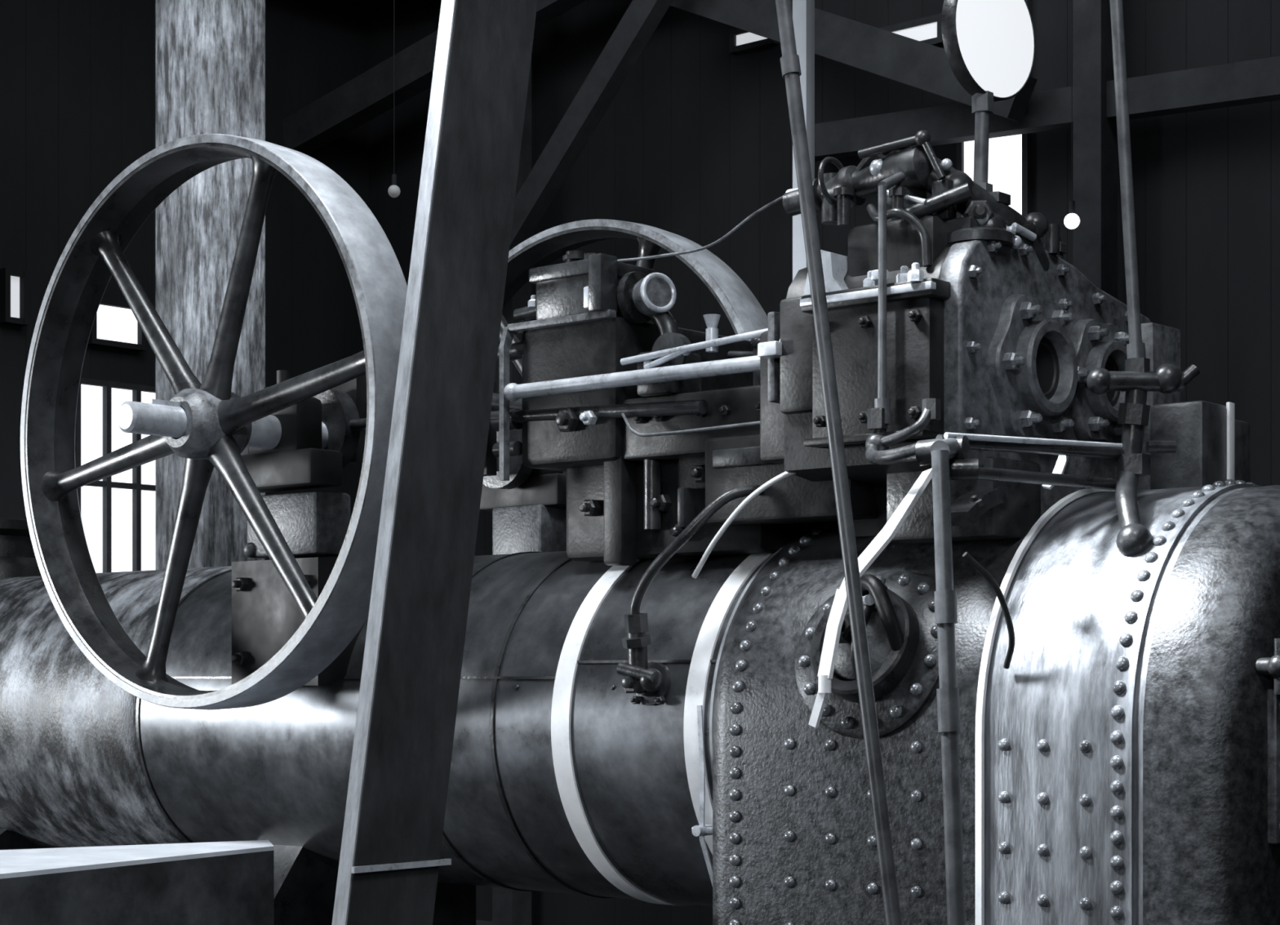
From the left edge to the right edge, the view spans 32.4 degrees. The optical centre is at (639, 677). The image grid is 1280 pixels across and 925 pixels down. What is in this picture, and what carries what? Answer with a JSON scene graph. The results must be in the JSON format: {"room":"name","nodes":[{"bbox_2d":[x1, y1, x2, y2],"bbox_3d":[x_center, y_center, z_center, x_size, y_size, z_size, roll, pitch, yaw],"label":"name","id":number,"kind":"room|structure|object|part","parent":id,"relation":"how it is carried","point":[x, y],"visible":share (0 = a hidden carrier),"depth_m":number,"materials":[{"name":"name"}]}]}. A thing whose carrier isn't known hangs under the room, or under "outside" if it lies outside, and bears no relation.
{"room":"steam engine room","nodes":[
{"label":"steam engine room","id":0,"kind":"room"},
{"bbox_2d":[0,0,368,559],"bbox_3d":[-5.615,-1.350,8.856,0.104,5.500,12.000,0,0,41],"label":"wall","id":1,"kind":"structure","parent":0,"point":[77,77],"depth_m":11.98,"materials":[{"name":"black wood"}]},
{"bbox_2d":[0,267,29,326],"bbox_3d":[-3.253,-1.975,11.447,0.070,0.280,0.140,0,0,41],"label":"frame","id":2,"kind":"object","parent":1,"relation":"attached to","point":[6,273],"visible":1,"depth_m":11.42,"materials":[{"name":"black wood"}]},
{"bbox_2d":[10,275,19,318],"bbox_3d":[-3.261,-1.975,11.454,0.010,0.250,0.110,0,0,41],"label":"pane","id":3,"kind":"object","parent":1,"relation":"attached to","point":[15,281],"visible":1,"depth_m":11.46,"materials":[{"name":"white glass"}]},
{"bbox_2d":[75,377,155,572],"bbox_3d":[-2.817,-1.040,11.949,0.070,1.110,0.610,0,0,41],"label":"frame","id":4,"kind":"object","parent":1,"relation":"attached to","point":[107,484],"visible":0.28,"depth_m":11.86,"materials":[{"name":"black wood"}]},
{"bbox_2d":[87,297,146,351],"bbox_3d":[-2.836,-1.910,11.926,0.070,0.250,0.350,0,0,41],"label":"frame","id":5,"kind":"object","parent":1,"relation":"attached to","point":[140,345],"visible":0.5,"depth_m":11.90,"materials":[{"name":"black wood"}]},
{"bbox_2d":[97,304,137,343],"bbox_3d":[-2.844,-1.910,11.933,0.010,0.220,0.320,0,0,41],"label":"pane","id":6,"kind":"object","parent":1,"relation":"attached to","point":[113,323],"visible":0.64,"depth_m":11.94,"materials":[{"name":"white glass"}]},
{"bbox_2d":[80,384,155,573],"bbox_3d":[-2.824,-1.040,11.956,0.010,1.080,0.580,0,0,41],"label":"pane","id":7,"kind":"object","parent":1,"relation":"attached to","point":[91,397],"visible":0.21,"depth_m":11.93,"materials":[{"name":"white glass"}]},
{"bbox_2d":[475,920,492,924],"bbox_3d":[-0.673,1.450,4.560,13.000,0.100,12.000,0,0,41],"label":"floor","id":8,"kind":"structure","parent":0,"point":[477,922],"depth_m":12.58,"materials":[{"name":"concrete"}]},
{"bbox_2d":[0,840,274,924],"bbox_3d":[-1.387,0.900,4.982,0.870,1.000,1.300,0,0,41],"label":"box","id":9,"kind":"object","parent":8,"relation":"on","point":[232,882],"visible":1,"depth_m":4.90,"materials":[{"name":"grey metal"}]},
{"bbox_3d":[-1.387,0.405,4.982,0.870,0.010,1.300,0,0,41],"label":"tank lid","id":10,"kind":"part","parent":9,"relation":"part of","materials":[{"name":"grey metal"}]},
{"bbox_2d":[155,0,265,569],"bbox_3d":[-1.647,-1.350,8.455,0.300,5.500,0.300,0,0,41],"label":"timber post","id":11,"kind":"object","parent":8,"relation":"on","point":[211,54],"visible":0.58,"depth_m":8.34,"materials":[{"name":"grey wood"}]},
{"bbox_2d":[0,828,475,924],"bbox_3d":[-0.317,0.925,5.748,4.480,0.950,0.940,0,0,41],"label":"cradle","id":12,"kind":"object","parent":8,"relation":"on","point":[305,886],"visible":0.23,"depth_m":5.94,"materials":[{"name":"metal"}]},
{"bbox_2d":[0,565,231,848],"bbox_3d":[-1.732,0.113,6.978,1.650,0.884,0.884,0,0,41],"label":"smokebox","id":13,"kind":"object","parent":12,"relation":"on","point":[72,775],"visible":0.47,"depth_m":6.41,"materials":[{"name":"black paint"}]},
{"bbox_2d":[0,516,41,578],"bbox_3d":[-2.158,-0.397,7.348,0.400,0.260,0.400,0,0,41],"label":"chimney base","id":14,"kind":"object","parent":13,"relation":"on","point":[17,556],"visible":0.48,"depth_m":7.24,"materials":[{"name":"black paint"}]},
{"bbox_2d":[139,546,782,906],"bbox_3d":[-0.317,0.113,5.748,2.120,0.894,0.894,0,0,41],"label":"barrel","id":15,"kind":"object","parent":12,"relation":"on","point":[277,771],"depth_m":5.26,"materials":[{"name":"grey metal"}]},
{"bbox_2d":[231,556,365,685],"bbox_3d":[-0.614,-0.150,5.970,0.340,0.340,1.035,0,0,41],"label":"saddle","id":16,"kind":"object","parent":15,"relation":"on","point":[265,615],"visible":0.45,"depth_m":5.62,"materials":[{"name":"grey metal"}]},
{"bbox_2d":[243,490,566,559],"bbox_3d":[-0.601,-0.355,5.985,0.280,0.270,0.994,0,0,41],"label":"pedestal","id":17,"kind":"object","parent":16,"relation":"on","point":[314,523],"visible":0.73,"depth_m":5.63,"materials":[{"name":"metal"}]},
{"bbox_2d":[241,369,566,511],"bbox_3d":[-0.611,-0.654,5.984,0.320,0.340,1.010,0,0,41],"label":"bearing","id":18,"kind":"object","parent":17,"relation":"on","point":[299,461],"visible":0.35,"depth_m":5.61,"materials":[{"name":"grey metal"}]},
{"bbox_2d":[117,399,566,474],"bbox_3d":[-0.573,-0.626,6.027,0.086,0.091,2.006,0,0,41],"label":"crankshaft","id":19,"kind":"object","parent":18,"relation":"attached to","point":[157,417],"visible":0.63,"depth_m":5.33,"materials":[{"name":"metal"}]},
{"bbox_2d":[20,133,407,710],"bbox_3d":[-1.072,-0.624,5.453,1.408,1.408,0.180,0,0,41],"label":"flywheel","id":20,"kind":"object","parent":19,"relation":"attached to","point":[219,428],"visible":0.98,"depth_m":5.41,"materials":[{"name":"paint"}]},
{"bbox_2d":[479,218,768,511],"bbox_3d":[-0.145,-0.624,6.520,1.438,1.438,0.180,0,0,41],"label":"flywheel","id":21,"kind":"object","parent":19,"relation":"attached to","point":[744,313],"visible":0.15,"depth_m":6.34,"materials":[{"name":"paint"}]},
{"bbox_2d":[313,388,707,489],"bbox_3d":[-0.162,-0.692,5.603,1.398,0.315,0.716,0,0,41],"label":"rods","id":22,"kind":"object","parent":18,"relation":"attached to","point":[340,413],"visible":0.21,"depth_m":5.66,"materials":[{"name":"metal"}]},
{"bbox_2d":[135,551,716,897],"bbox_3d":[-0.313,0.113,5.745,2.110,0.877,0.877,0,0,41],"label":"cladding seams","id":23,"kind":"object","parent":15,"relation":"attached to","point":[495,677],"visible":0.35,"depth_m":5.29,"materials":[{"name":"metal"}]},
{"bbox_2d":[551,559,694,906],"bbox_3d":[0.106,0.113,5.380,0.056,0.882,0.882,0,0,41],"label":"band","id":24,"kind":"object","parent":15,"relation":"attached to","point":[561,711],"visible":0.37,"depth_m":5.08,"materials":[{"name":"silver metal"}]},
{"bbox_2d":[616,613,671,705],"bbox_3d":[0.014,-0.040,4.850,0.114,0.206,0.100,0,0,41],"label":"valve","id":25,"kind":"object","parent":15,"relation":"attached to","point":[651,682],"visible":1,"depth_m":4.83,"materials":[{"name":"metal"}]},
{"bbox_2d":[630,484,764,614],"bbox_3d":[0.126,-0.260,4.793,0.316,0.323,0.084,0,0,13],"label":"pipe","id":26,"kind":"object","parent":25,"relation":"attached to","point":[710,509],"visible":0.98,"depth_m":4.77,"materials":[{"name":"metal"}]},
{"bbox_2d":[521,315,879,565],"bbox_3d":[0.281,-0.547,5.148,1.010,0.575,0.700,0,0,41],"label":"frame","id":27,"kind":"object","parent":15,"relation":"on","point":[602,461],"visible":0.51,"depth_m":5.07,"materials":[{"name":"black paint"}]},
{"bbox_2d":[490,250,759,457],"bbox_3d":[0.173,-0.771,5.123,1.060,0.478,0.480,0,0,41],"label":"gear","id":28,"kind":"object","parent":27,"relation":"attached to","point":[611,283],"visible":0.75,"depth_m":5.08,"materials":[{"name":"metal"}]},
{"bbox_2d":[528,272,720,425],"bbox_3d":[-0.025,-0.767,5.068,0.577,0.366,0.136,0,0,41],"label":"fittings","id":29,"kind":"object","parent":28,"relation":"attached to","point":[588,417],"visible":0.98,"depth_m":5.02,"materials":[{"name":"metal"}]},
{"bbox_2d":[632,276,671,315],"bbox_3d":[0.032,-0.876,5.058,0.092,0.092,0.052,0,0,-30],"label":"pump cover","id":30,"kind":"object","parent":28,"relation":"on","point":[659,292],"visible":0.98,"depth_m":5.04,"materials":[{"name":"metal"}]},
{"bbox_2d":[617,195,783,262],"bbox_3d":[0.148,-0.997,4.894,0.027,0.093,0.562,0,0,-45],"label":"wire","id":31,"kind":"object","parent":28,"relation":"attached to","point":[780,198],"visible":0.89,"depth_m":4.90,"materials":[{"name":"grey metal"}]},
{"bbox_2d":[503,328,768,401],"bbox_3d":[0.217,-0.707,5.220,0.842,0.103,0.708,0,0,41],"label":"bars","id":32,"kind":"object","parent":27,"relation":"attached to","point":[513,392],"visible":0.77,"depth_m":4.94,"materials":[{"name":"metal"}]},
{"bbox_2d":[499,309,780,480],"bbox_3d":[0.195,-0.660,5.197,0.875,0.380,0.740,0,0,41],"label":"motion frame edges","id":33,"kind":"object","parent":27,"relation":"attached to","point":[774,317],"depth_m":5.15,"materials":[{"name":"grey metal"}]},
{"bbox_2d":[578,445,773,541],"bbox_3d":[0.088,-0.406,4.993,0.092,0.189,0.629,0,0,-42],"label":"fittings","id":34,"kind":"object","parent":27,"relation":"attached to","point":[655,503],"visible":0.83,"depth_m":5.00,"materials":[{"name":"metal"}]},
{"bbox_2d":[683,552,773,854],"bbox_3d":[0.404,0.113,5.121,0.052,0.882,0.882,0,0,41],"label":"band","id":35,"kind":"object","parent":15,"relation":"attached to","point":[698,675],"visible":0.22,"depth_m":4.81,"materials":[{"name":"silver metal"}]},
{"bbox_2d":[691,705,712,885],"bbox_3d":[0.173,0.340,4.769,0.130,0.561,0.075,0,0,28],"label":"clamp","id":36,"kind":"object","parent":35,"relation":"attached to","point":[701,830],"visible":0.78,"depth_m":4.76,"materials":[{"name":"metal"}]},
{"bbox_3d":[0.445,0.113,5.085,0.008,0.894,0.894,0,0,41],"label":"boiler band edge","id":37,"kind":"part","parent":15,"relation":"part of","materials":[{"name":"grey metal"}]},
{"bbox_2d":[712,456,1115,924],"bbox_3d":[0.721,0.270,4.846,0.730,1.420,1.024,0,0,41],"label":"firebox wrapper","id":38,"kind":"object","parent":12,"relation":"on","point":[773,710],"depth_m":4.52,"materials":[{"name":"grey metal"}]},
{"bbox_2d":[795,571,938,738],"bbox_3d":[0.492,-0.047,4.505,0.376,0.345,0.150,0,0,41],"label":"ring","id":39,"kind":"object","parent":38,"relation":"on","point":[918,672],"visible":0.44,"depth_m":4.45,"materials":[{"name":"grey metal"}]},
{"bbox_2d":[834,606,891,680],"bbox_3d":[0.448,-0.071,4.454,0.168,0.159,0.081,0,0,41],"label":"lid","id":40,"kind":"object","parent":39,"relation":"in","point":[879,647],"depth_m":4.42,"materials":[{"name":"grey metal"}]},
{"bbox_2d":[809,588,919,702],"bbox_3d":[0.456,-0.068,4.463,0.236,0.238,0.135,0,0,41],"label":"rim","id":41,"kind":"object","parent":39,"relation":"attached to","point":[891,672],"depth_m":4.40,"materials":[{"name":"grey metal"}]},
{"bbox_2d":[798,573,937,728],"bbox_3d":[0.480,-0.053,4.491,0.337,0.316,0.138,0,0,41],"label":"rivets","id":42,"kind":"object","parent":39,"relation":"attached to","point":[895,711],"depth_m":4.46,"materials":[{"name":"grey metal"}]},
{"bbox_2d":[839,573,909,679],"bbox_3d":[0.459,-0.093,4.403,0.148,0.228,0.137,0,0,41],"label":"dog","id":43,"kind":"object","parent":39,"relation":"attached to","point":[871,584],"depth_m":4.37},
{"bbox_2d":[784,246,951,536],"bbox_3d":[0.705,-0.600,4.781,0.390,0.591,0.780,0,0,41],"label":"block","id":44,"kind":"object","parent":38,"relation":"on","point":[811,464],"visible":0.16,"depth_m":4.58,"materials":[{"name":"black paint"}]},
{"bbox_2d":[691,471,795,577],"bbox_3d":[0.234,-0.331,4.699,0.313,0.230,0.059,0,0,32],"label":"drain pipe","id":45,"kind":"object","parent":44,"relation":"attached to","point":[784,474],"visible":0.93,"depth_m":4.69,"materials":[{"name":"white metal"}]},
{"bbox_2d":[757,213,950,448],"bbox_3d":[0.502,-0.700,4.557,0.465,0.460,0.363,0,0,41],"label":"chest","id":46,"kind":"object","parent":44,"relation":"attached to","point":[914,320],"depth_m":4.42,"materials":[{"name":"black paint"}]},
{"bbox_2d":[874,171,905,425],"bbox_3d":[0.501,-0.760,4.393,0.031,0.519,0.122,0,0,30],"label":"pipe","id":47,"kind":"object","parent":46,"relation":"attached to","point":[882,401],"visible":1,"depth_m":4.35,"materials":[{"name":"grey metal"}]},
{"bbox_2d":[782,129,1066,271],"bbox_3d":[0.601,-0.960,4.533,0.603,0.282,0.326,0,0,1],"label":"regulator valve","id":48,"kind":"object","parent":44,"relation":"on","point":[953,191],"visible":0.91,"depth_m":4.46,"materials":[{"name":"grey metal"}]},
{"bbox_2d":[786,158,1036,248],"bbox_3d":[0.554,-0.963,4.571,0.499,0.191,0.238,0,0,41],"label":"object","id":49,"kind":"object","parent":48,"relation":"attached to","point":[946,164],"depth_m":4.45,"materials":[{"name":"silver metal"}]},
{"bbox_2d":[941,0,1035,191],"bbox_3d":[0.720,-1.210,4.543,0.272,0.502,0.047,0,0,-44],"label":"pressure gauge","id":50,"kind":"object","parent":48,"relation":"attached to","point":[989,45],"visible":0.93,"depth_m":4.51,"materials":[{"name":"metal"}]},
{"bbox_3d":[0.699,-1.080,4.524,0.045,0.241,0.058,0,0,41],"label":"stem","id":51,"kind":"part","parent":50,"relation":"part of","materials":[{"name":"grey metal"}]},
{"bbox_2d":[986,293,1088,439],"bbox_3d":[0.821,-0.630,4.494,0.066,0.295,0.323,0,0,41],"label":"cylinder cover","id":52,"kind":"object","parent":44,"relation":"attached to","point":[1034,373],"visible":0.96,"depth_m":4.44,"materials":[{"name":"metal"}]},
{"bbox_2d":[964,240,1128,429],"bbox_3d":[0.894,-0.675,4.609,0.026,0.412,0.756,0,0,41],"label":"nuts","id":53,"kind":"object","parent":44,"relation":"attached to","point":[971,423],"visible":0.73,"depth_m":4.39,"materials":[{"name":"metal"}]},
{"bbox_2d":[1069,318,1128,443],"bbox_3d":[0.995,-0.630,4.694,0.066,0.259,0.284,0,0,41],"label":"cylinder cover","id":54,"kind":"object","parent":44,"relation":"attached to","point":[1097,344],"visible":0.65,"depth_m":4.64,"materials":[{"name":"metal"}]},
{"bbox_2d":[808,468,932,727],"bbox_3d":[0.449,-0.154,4.290,0.250,0.503,0.060,0,0,13],"label":"pipe","id":55,"kind":"object","parent":38,"relation":"attached to","point":[839,606],"visible":0.9,"depth_m":4.30,"materials":[{"name":"white metal"}]},
{"bbox_3d":[0.635,-0.360,4.484,0.275,0.160,0.298,0,0,41],"label":"block feet","id":56,"kind":"part","parent":38,"relation":"part of","materials":[{"name":"grey metal"}]},
{"bbox_2d":[962,551,1015,668],"bbox_3d":[0.664,-0.126,4.145,0.140,0.218,0.045,0,0,-44],"label":"hose","id":57,"kind":"object","parent":38,"relation":"attached to","point":[966,556],"visible":1,"depth_m":4.14,"materials":[{"name":"black rubber"}]},
{"bbox_2d":[728,479,1254,924],"bbox_3d":[0.857,0.254,4.728,0.947,1.302,1.020,0,0,41],"label":"rivet","id":58,"kind":"object","parent":38,"relation":"attached to","point":[1117,712],"visible":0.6,"depth_m":4.21,"materials":[{"name":"metal"}]},
{"bbox_2d":[865,357,1199,555],"bbox_3d":[0.780,-0.428,4.255,0.665,0.404,0.276,0,0,-4],"label":"pipes","id":59,"kind":"object","parent":38,"relation":"on","point":[1133,538],"depth_m":4.29,"materials":[{"name":"metal"}]},
{"bbox_2d":[929,437,964,924],"bbox_3d":[0.585,0.266,4.086,0.101,1.430,0.076,0,0,41],"label":"pipe","id":60,"kind":"object","parent":59,"relation":"attached to","point":[942,451],"visible":1,"depth_m":4.06,"materials":[{"name":"grey metal"}]},
{"bbox_3d":[0.756,-0.414,4.258,0.451,0.098,0.045,0,0,-32],"label":"bright pipe edge","id":61,"kind":"part","parent":59,"relation":"part of","materials":[{"name":"silver metal"}]},
{"bbox_2d":[1109,0,1146,359],"bbox_3d":[0.908,-2.365,4.448,0.036,3.472,0.259,0,0,-43],"label":"riser pipe","id":62,"kind":"object","parent":59,"relation":"on","point":[1135,348],"visible":1,"depth_m":4.37,"materials":[{"name":"grey metal"}]},
{"bbox_2d":[938,237,1151,515],"bbox_3d":[0.867,-0.601,4.640,0.060,0.599,0.792,0,0,41],"label":"block","id":63,"kind":"object","parent":38,"relation":"on","point":[973,308],"depth_m":4.40,"materials":[{"name":"grey metal"}]},
{"bbox_3d":[0.985,0.290,4.616,0.014,1.379,1.024,0,0,41],"label":"lap edge strip","id":64,"kind":"part","parent":38,"relation":"part of","materials":[{"name":"grey metal"}]},
{"bbox_2d":[1137,322,1180,489],"bbox_3d":[1.119,-0.530,4.771,0.050,0.460,0.130,0,0,41],"label":"plate","id":65,"kind":"object","parent":38,"relation":"attached to","point":[1162,343],"visible":0.36,"depth_m":4.72,"materials":[{"name":"metal"}]},
{"bbox_2d":[1150,400,1249,489],"bbox_3d":[1.151,-0.438,4.525,0.120,0.235,0.220,0,0,41],"label":"box","id":66,"kind":"object","parent":38,"relation":"on","point":[1198,428],"visible":0.51,"depth_m":4.44,"materials":[{"name":"grey metal"}]},
{"bbox_2d":[1226,401,1234,479],"bbox_3d":[1.203,-0.455,4.490,0.008,0.210,0.025,0,0,41],"label":"pipe","id":67,"kind":"object","parent":38,"relation":"on","point":[1229,406],"visible":0.56,"depth_m":4.48,"materials":[{"name":"silver metal"}]},
{"bbox_2d":[1142,484,1279,924],"bbox_3d":[1.306,0.300,4.337,0.220,1.361,0.986,0,0,41],"label":"backhead","id":68,"kind":"object","parent":12,"relation":"on","point":[1209,859],"visible":0.97,"depth_m":3.98,"materials":[{"name":"metal"}]},
{"bbox_2d":[1254,638,1279,694],"bbox_3d":[1.321,-0.025,4.164,0.138,0.350,0.622,0,0,41],"label":"backhead cocks","id":69,"kind":"object","parent":68,"relation":"attached to","point":[1263,665],"depth_m":3.93,"materials":[{"name":"grey metal"}]},
{"bbox_2d":[1266,688,1279,844],"bbox_3d":[1.331,0.295,4.183,0.040,0.550,0.580,0,0,41],"label":"door","id":70,"kind":"structure","parent":68,"relation":"attached to","point":[1273,700],"depth_m":3.97,"materials":[{"name":"metal"}]},
{"bbox_2d":[331,0,537,924],"bbox_3d":[-0.306,-1.350,4.412,0.941,5.500,0.108,0,0,-35],"label":"prop","id":71,"kind":"object","parent":8,"relation":"on","point":[390,860],"visible":1,"depth_m":4.32,"materials":[{"name":"metal"}]},
{"bbox_2d":[792,0,814,279],"bbox_3d":[0.557,-1.350,7.499,0.060,5.500,0.050,0,0,41],"label":"vertical pipe","id":72,"kind":"object","parent":8,"relation":"on","point":[803,11],"visible":0.02,"depth_m":7.48,"materials":[{"name":"grey metal"}]},
{"bbox_2d":[775,0,902,924],"bbox_3d":[0.220,-1.348,3.651,0.857,5.508,0.080,0,0,41],"label":"rod","id":73,"kind":"object","parent":8,"relation":"on","point":[789,60],"visible":1,"depth_m":3.55,"materials":[{"name":"grey metal"}]},
{"bbox_2d":[368,0,1279,924],"bbox_3d":[3.295,-1.350,9.125,13.000,5.500,0.104,0,0,41],"label":"wall","id":74,"kind":"structure","parent":0,"point":[695,140],"depth_m":11.27,"materials":[{"name":"black wood"}]},
{"bbox_2d":[736,32,766,45],"bbox_3d":[0.590,-3.305,11.379,0.260,0.090,0.010,0,0,41],"label":"pane","id":75,"kind":"object","parent":74,"relation":"attached to","point":[747,37],"visible":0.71,"depth_m":11.40,"materials":[{"name":"white glass"}]},
{"bbox_2d":[728,28,778,54],"bbox_3d":[0.590,-3.305,11.379,0.290,0.120,0.050,0,0,41],"label":"frame","id":76,"kind":"object","parent":74,"relation":"attached to","point":[734,49],"visible":0.64,"depth_m":11.41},
{"bbox_2d":[878,13,943,46],"bbox_3d":[1.303,-3.125,10.759,0.440,0.140,0.050,0,0,41],"label":"frame","id":77,"kind":"object","parent":74,"relation":"attached to","point":[938,41],"visible":0.29,"depth_m":10.66,"materials":[{"name":"black wood"}]},
{"bbox_2d":[891,22,937,40],"bbox_3d":[1.303,-3.125,10.759,0.410,0.110,0.010,0,0,41],"label":"pane","id":78,"kind":"object","parent":74,"relation":"attached to","point":[927,31],"visible":0.21,"depth_m":10.70,"materials":[{"name":"white glass"}]},
{"bbox_2d":[964,134,1022,214],"bbox_3d":[1.677,-2.855,10.434,0.360,1.490,0.010,0,0,41],"label":"pane","id":79,"kind":"object","parent":74,"relation":"attached to","point":[1005,153],"visible":0.02,"depth_m":10.39,"materials":[{"name":"white glass"}]},
{"bbox_2d":[956,0,1032,217],"bbox_3d":[1.677,-2.855,10.434,0.390,1.520,0.050,0,0,41],"label":"frame","id":80,"kind":"object","parent":74,"relation":"attached to","point":[1027,139],"visible":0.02,"depth_m":10.30,"materials":[{"name":"black wood"}]},
{"bbox_2d":[845,594,874,613],"bbox_3d":[0.439,-0.128,4.435,0.102,0.075,0.094,0,0,41],"label":"handle","id":81,"kind":"object","parent":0,"point":[868,600],"depth_m":4.39,"materials":[{"name":"grey metal"}]},
{"bbox_2d":[984,483,1262,924],"bbox_3d":[1.119,0.296,4.500,0.355,1.366,1.000,0,0,41],"label":"shell","id":82,"kind":"object","parent":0,"point":[1068,598],"depth_m":4.15,"materials":[{"name":"grey metal"}]},
{"bbox_3d":[-0.673,-4.150,4.560,13.000,0.100,12.000,0,0,41],"label":"ceiling","id":83,"kind":"structure","parent":0,"visible":0},
{"bbox_2d":[387,0,400,197],"bbox_3d":[-1.178,-3.200,10.564,0.059,1.800,0.060,0,0,41],"label":"pendant lamp","id":84,"kind":"object","parent":83,"relation":"hanging from","point":[393,190],"visible":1,"depth_m":10.56,"materials":[{"name":"grey glass"}]},
{"bbox_3d":[-1.178,-2.330,10.564,0.059,0.060,0.060,0,0,41],"label":"bulb","id":85,"kind":"part","parent":84,"relation":"part of","materials":[{"name":"grey glass"}]},
{"bbox_2d":[283,0,1279,924],"bbox_3d":[-2.470,-1.395,6.122,8.280,5.591,12.000,0,0,41],"label":"roof beams","id":86,"kind":"structure","parent":83,"relation":"attached to","point":[899,58],"depth_m":10.41,"materials":[{"name":"black wood"}]},
{"bbox_2d":[1063,0,1079,229],"bbox_3d":[1.774,-2.971,9.057,0.063,2.257,0.064,0,0,41],"label":"pendant lamp","id":87,"kind":"object","parent":83,"relation":"hanging from","point":[1072,220],"visible":1,"depth_m":9.05,"materials":[{"name":"white glass"}]},
{"bbox_3d":[1.774,-1.875,9.057,0.063,0.064,0.064,0,0,41],"label":"bulb","id":88,"kind":"part","parent":87,"relation":"part of","materials":[{"name":"white glass"}]}
]}

